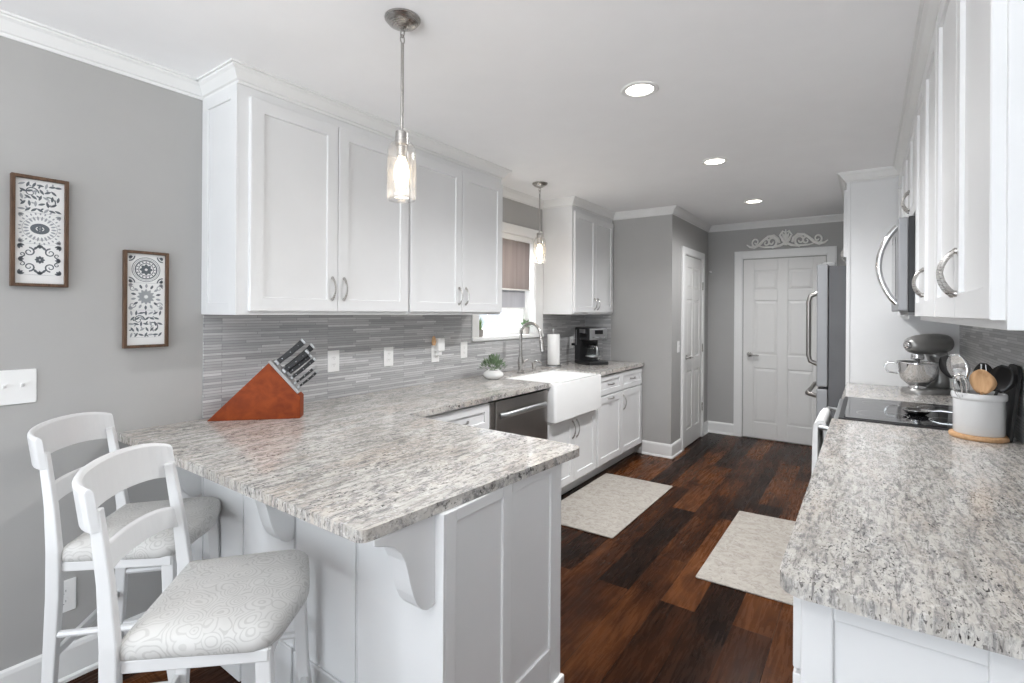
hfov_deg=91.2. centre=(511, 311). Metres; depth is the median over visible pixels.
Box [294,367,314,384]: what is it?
kitchen knife
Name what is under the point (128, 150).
wall
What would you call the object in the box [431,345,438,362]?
wall outlet
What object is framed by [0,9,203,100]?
trim
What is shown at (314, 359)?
kitchen knife
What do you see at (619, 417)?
base cabinet
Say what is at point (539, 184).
pendant light
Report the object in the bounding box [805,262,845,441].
refrigerator
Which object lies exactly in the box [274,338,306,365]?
kitchen knife
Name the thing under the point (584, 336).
coffee maker
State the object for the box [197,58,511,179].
trim
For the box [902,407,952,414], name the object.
spoon rest
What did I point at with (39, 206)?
framed print
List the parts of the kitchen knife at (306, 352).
handle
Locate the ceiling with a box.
[0,0,919,225]
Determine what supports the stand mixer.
on the countertop at (871, 391)
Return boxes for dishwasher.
[488,389,547,439]
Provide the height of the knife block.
0.271 m
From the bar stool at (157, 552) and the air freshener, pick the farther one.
the air freshener
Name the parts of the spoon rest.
handle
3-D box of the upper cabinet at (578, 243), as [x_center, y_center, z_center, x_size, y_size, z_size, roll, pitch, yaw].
[0.686,-0.466,4.957,0.368,0.982,0.878,0,0,35]
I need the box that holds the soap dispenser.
[531,360,542,370]
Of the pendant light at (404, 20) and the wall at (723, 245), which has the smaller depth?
the pendant light at (404, 20)
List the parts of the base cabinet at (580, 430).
door, door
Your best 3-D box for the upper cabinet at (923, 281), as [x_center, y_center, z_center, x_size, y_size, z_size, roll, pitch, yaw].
[1.675,-0.457,1.802,0.366,0.987,0.810,0,0,35]
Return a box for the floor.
[66,432,811,682]
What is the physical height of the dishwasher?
0.880 m
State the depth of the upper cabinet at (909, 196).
2.49 m
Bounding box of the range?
[818,396,952,430]
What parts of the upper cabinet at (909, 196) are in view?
handle, handle, door, door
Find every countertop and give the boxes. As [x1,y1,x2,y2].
[116,360,643,542]
[780,418,1023,659]
[842,382,952,405]
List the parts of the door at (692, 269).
raised panel, raised panel, raised panel, raised panel, raised panel, raised panel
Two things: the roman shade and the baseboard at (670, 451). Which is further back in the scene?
the baseboard at (670, 451)
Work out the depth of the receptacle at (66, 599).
1.91 m
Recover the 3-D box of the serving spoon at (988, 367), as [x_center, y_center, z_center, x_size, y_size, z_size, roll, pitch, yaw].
[1.947,0.348,2.068,0.065,0.271,0.060,0,0,35]
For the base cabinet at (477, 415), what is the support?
on the floor
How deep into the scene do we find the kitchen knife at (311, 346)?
2.38 m
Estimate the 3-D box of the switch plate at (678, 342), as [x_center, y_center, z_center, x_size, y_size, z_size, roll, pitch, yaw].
[1.679,0.352,5.042,0.018,0.115,0.070,0,0,35]
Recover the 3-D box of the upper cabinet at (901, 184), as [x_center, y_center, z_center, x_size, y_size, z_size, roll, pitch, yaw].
[2.588,-0.451,3.090,0.366,0.987,0.788,0,0,35]
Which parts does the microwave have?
handle, door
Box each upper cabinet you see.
[201,83,408,314]
[406,146,502,314]
[542,206,613,313]
[841,190,846,261]
[897,156,919,318]
[901,109,915,216]
[912,20,942,322]
[935,0,1023,330]
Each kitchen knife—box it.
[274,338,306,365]
[281,349,309,373]
[282,343,315,368]
[286,353,312,375]
[290,357,316,379]
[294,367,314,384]
[297,370,318,387]
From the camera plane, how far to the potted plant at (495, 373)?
3.71 m
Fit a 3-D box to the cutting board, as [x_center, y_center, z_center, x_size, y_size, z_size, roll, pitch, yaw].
[2.021,0.365,2.034,0.040,0.300,0.200,0,0,35]
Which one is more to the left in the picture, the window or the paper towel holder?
the window
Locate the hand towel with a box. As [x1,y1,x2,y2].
[812,408,831,472]
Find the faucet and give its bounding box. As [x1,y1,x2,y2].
[517,322,544,372]
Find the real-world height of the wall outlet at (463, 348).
0.122 m
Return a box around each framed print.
[9,172,68,287]
[122,250,168,348]
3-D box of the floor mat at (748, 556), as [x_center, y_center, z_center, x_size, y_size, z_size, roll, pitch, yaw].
[1.535,1.421,2.984,0.554,0.008,1.144,0,0,35]
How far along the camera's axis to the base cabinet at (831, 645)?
0.92 m
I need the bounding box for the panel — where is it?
[846,177,959,388]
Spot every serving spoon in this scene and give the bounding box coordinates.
[973,363,991,394]
[989,365,1016,394]
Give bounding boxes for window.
[471,222,543,341]
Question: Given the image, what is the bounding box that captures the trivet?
[948,429,1009,442]
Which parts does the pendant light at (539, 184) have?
rod, bulb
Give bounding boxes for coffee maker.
[575,327,607,365]
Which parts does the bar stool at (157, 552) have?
leg, crest rail, leg, seat frame, seat, leg, leg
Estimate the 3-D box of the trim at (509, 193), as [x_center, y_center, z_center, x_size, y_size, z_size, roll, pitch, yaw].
[0.381,-0.993,4.519,0.372,0.070,1.955,0,0,35]
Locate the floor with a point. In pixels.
(634, 607)
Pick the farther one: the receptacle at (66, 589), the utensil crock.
the utensil crock
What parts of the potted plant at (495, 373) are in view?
pot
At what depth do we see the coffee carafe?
4.81 m
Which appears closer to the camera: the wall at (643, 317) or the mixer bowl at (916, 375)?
the mixer bowl at (916, 375)
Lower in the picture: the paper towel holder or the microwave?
the paper towel holder
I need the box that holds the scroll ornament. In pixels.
[746,229,827,248]
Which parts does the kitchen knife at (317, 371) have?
handle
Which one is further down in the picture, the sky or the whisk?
the whisk
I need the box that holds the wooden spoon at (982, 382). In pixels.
[969,369,996,394]
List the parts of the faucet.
spout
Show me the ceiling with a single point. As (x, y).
(796, 95)
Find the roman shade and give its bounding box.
[502,232,531,308]
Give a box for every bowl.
[884,360,938,388]
[902,407,930,414]
[939,355,953,378]
[946,354,970,380]
[973,363,991,371]
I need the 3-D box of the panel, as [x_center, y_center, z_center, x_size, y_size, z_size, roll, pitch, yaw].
[2.714,0.245,3.506,0.632,2.377,0.030,0,0,35]
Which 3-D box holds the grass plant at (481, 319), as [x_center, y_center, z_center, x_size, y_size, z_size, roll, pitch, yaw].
[-0.268,0.119,4.006,0.102,0.160,0.095,0,0,35]
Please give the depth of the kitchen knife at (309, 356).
2.36 m
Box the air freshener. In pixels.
[432,336,444,355]
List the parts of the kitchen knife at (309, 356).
handle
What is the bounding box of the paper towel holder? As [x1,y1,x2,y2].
[545,328,560,366]
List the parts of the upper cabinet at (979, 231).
handle, door, handle, door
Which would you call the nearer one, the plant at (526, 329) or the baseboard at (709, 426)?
the plant at (526, 329)
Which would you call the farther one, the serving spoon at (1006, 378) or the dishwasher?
the dishwasher
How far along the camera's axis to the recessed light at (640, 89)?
2.31 m
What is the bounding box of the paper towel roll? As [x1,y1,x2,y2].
[547,334,559,364]
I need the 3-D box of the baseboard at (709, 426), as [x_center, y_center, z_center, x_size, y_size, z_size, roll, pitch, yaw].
[2.388,1.364,5.809,0.299,0.134,0.210,0,0,35]
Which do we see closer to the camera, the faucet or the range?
the range
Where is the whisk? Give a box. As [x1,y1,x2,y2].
[952,375,969,396]
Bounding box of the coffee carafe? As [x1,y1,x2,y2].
[586,343,600,360]
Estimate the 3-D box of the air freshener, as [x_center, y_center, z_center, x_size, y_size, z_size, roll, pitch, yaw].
[-0.522,0.238,3.513,0.042,0.139,0.114,0,0,35]
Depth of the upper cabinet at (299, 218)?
2.33 m
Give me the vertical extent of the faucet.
0.422 m
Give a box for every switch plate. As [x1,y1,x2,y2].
[0,368,36,405]
[677,341,679,352]
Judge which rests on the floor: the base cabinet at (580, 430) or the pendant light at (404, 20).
the base cabinet at (580, 430)
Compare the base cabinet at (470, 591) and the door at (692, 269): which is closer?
the base cabinet at (470, 591)
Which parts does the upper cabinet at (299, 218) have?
panel, door, handle, handle, door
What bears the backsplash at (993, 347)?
attached to the wall
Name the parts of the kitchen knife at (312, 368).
handle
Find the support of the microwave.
attached to the upper cabinet at (909, 196)
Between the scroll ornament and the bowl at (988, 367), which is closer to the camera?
the bowl at (988, 367)
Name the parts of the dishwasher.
trim, handle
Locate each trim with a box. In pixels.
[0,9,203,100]
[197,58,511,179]
[503,186,615,220]
[613,205,843,232]
[837,0,940,201]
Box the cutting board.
[1004,364,1021,442]
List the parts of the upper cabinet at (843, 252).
door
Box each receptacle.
[63,597,68,606]
[64,587,68,595]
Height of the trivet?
0.019 m
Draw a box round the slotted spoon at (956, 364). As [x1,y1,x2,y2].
[946,354,970,392]
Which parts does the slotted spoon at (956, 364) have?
handle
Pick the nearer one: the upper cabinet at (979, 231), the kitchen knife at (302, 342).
the upper cabinet at (979, 231)
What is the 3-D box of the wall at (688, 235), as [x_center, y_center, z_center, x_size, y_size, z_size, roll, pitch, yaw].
[1.929,0.205,5.514,0.120,2.446,1.230,0,0,35]
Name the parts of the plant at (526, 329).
pot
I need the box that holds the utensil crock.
[951,389,1008,437]
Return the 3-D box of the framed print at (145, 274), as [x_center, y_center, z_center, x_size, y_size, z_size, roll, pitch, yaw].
[-1.543,-0.052,2.115,0.023,0.404,0.161,0,0,35]
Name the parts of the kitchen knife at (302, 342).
handle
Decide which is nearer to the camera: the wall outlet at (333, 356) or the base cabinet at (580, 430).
the wall outlet at (333, 356)
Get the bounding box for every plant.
[479,318,483,336]
[479,354,506,378]
[519,319,530,333]
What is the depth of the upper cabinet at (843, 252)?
3.71 m
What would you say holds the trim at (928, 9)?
attached to the wall
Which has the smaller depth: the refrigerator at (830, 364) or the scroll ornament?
the refrigerator at (830, 364)
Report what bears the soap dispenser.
on the countertop at (367, 467)
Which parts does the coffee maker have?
water tank, control panel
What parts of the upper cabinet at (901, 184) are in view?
door, door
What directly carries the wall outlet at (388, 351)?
attached to the backsplash at (236, 348)
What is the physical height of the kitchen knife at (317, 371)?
0.083 m
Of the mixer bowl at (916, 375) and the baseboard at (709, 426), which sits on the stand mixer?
the mixer bowl at (916, 375)
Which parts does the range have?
handle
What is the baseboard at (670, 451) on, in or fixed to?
attached to the wall at (643, 317)
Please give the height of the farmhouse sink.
0.274 m
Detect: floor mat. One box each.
[561,473,672,538]
[696,511,795,604]
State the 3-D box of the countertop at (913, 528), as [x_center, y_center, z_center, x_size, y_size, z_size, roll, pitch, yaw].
[1.280,0.525,1.501,0.635,0.030,1.783,0,0,35]
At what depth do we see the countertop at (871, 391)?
3.11 m
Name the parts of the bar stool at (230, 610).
leg, crest rail, leg, seat frame, seat, leg, leg, foot rail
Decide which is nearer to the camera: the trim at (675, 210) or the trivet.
the trivet
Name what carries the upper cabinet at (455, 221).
attached to the wall at (128, 150)
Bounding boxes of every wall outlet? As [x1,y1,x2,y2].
[63,577,75,612]
[328,350,338,371]
[384,347,392,366]
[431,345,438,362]
[460,342,466,357]
[570,336,572,347]
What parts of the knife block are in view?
slot plate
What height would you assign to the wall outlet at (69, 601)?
0.122 m
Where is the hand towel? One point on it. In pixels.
(824, 417)
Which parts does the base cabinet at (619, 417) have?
door, drawer, drawer, door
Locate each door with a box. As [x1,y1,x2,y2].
[680,246,704,450]
[733,246,836,444]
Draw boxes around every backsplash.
[202,314,584,418]
[585,314,610,359]
[959,325,1023,443]
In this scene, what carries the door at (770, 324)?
in the wall at (723, 245)
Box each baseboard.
[0,611,145,682]
[642,438,681,458]
[704,421,733,435]
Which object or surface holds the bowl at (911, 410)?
on the spoon rest
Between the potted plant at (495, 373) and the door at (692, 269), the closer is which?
the potted plant at (495, 373)
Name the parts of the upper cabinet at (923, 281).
handle, handle, door, door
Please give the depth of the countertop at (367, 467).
1.77 m
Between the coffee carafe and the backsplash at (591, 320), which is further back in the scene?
the backsplash at (591, 320)
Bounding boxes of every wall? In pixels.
[0,36,541,670]
[611,214,675,452]
[675,216,707,446]
[707,221,845,445]
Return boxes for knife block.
[208,359,303,420]
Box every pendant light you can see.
[384,8,419,202]
[532,181,547,263]
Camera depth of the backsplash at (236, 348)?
3.00 m
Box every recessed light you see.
[621,81,658,97]
[701,157,727,165]
[744,199,763,203]
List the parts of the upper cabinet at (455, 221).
door, handle, door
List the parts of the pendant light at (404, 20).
lamp shade, bulb, rod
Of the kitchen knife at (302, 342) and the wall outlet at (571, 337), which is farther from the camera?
the wall outlet at (571, 337)
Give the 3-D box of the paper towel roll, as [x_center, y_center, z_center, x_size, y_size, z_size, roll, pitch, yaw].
[0.386,0.348,4.653,0.115,0.280,0.115,0,0,35]
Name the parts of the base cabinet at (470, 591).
rail, board panel, panel, shoe moulding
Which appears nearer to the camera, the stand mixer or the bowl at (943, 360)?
the bowl at (943, 360)
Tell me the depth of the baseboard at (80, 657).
1.91 m
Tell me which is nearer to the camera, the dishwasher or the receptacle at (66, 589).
the receptacle at (66, 589)
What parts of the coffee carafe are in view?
lid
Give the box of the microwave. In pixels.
[875,215,914,314]
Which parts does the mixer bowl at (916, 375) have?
handle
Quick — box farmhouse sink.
[506,370,600,422]
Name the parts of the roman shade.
folded panel, shade panel, head rail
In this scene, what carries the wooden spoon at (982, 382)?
in the utensil crock
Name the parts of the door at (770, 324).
raised panel, raised panel, raised panel, raised panel, raised panel, raised panel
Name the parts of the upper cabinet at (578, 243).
door, door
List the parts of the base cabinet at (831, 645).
drawer, door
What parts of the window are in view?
sash, sill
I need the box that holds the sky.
[479,315,498,327]
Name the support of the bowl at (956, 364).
on the slotted spoon at (956, 364)
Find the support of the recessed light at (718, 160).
in the ceiling
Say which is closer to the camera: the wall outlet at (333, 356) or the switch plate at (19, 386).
the switch plate at (19, 386)
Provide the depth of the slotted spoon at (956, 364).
2.09 m
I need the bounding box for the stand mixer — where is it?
[901,334,953,394]
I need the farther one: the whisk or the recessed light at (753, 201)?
the recessed light at (753, 201)
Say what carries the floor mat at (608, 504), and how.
on the floor
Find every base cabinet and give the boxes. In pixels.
[176,464,563,682]
[423,402,489,428]
[545,389,595,494]
[588,367,641,478]
[793,596,1023,682]
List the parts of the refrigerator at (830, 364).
handle, handle, freezer drawer, door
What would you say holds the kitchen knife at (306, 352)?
in the knife block
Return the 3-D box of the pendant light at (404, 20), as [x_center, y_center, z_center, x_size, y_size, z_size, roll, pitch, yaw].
[-0.387,-0.712,1.765,0.124,0.641,0.124,0,0,35]
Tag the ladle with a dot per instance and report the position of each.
(943, 360)
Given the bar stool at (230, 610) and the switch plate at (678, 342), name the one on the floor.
the bar stool at (230, 610)
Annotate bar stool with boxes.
[27,412,220,682]
[72,443,311,682]
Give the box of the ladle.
[939,355,961,388]
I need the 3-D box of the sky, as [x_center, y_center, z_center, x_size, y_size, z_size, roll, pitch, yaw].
[-4.534,0.437,9.342,0.200,1.900,14.000,0,0,35]

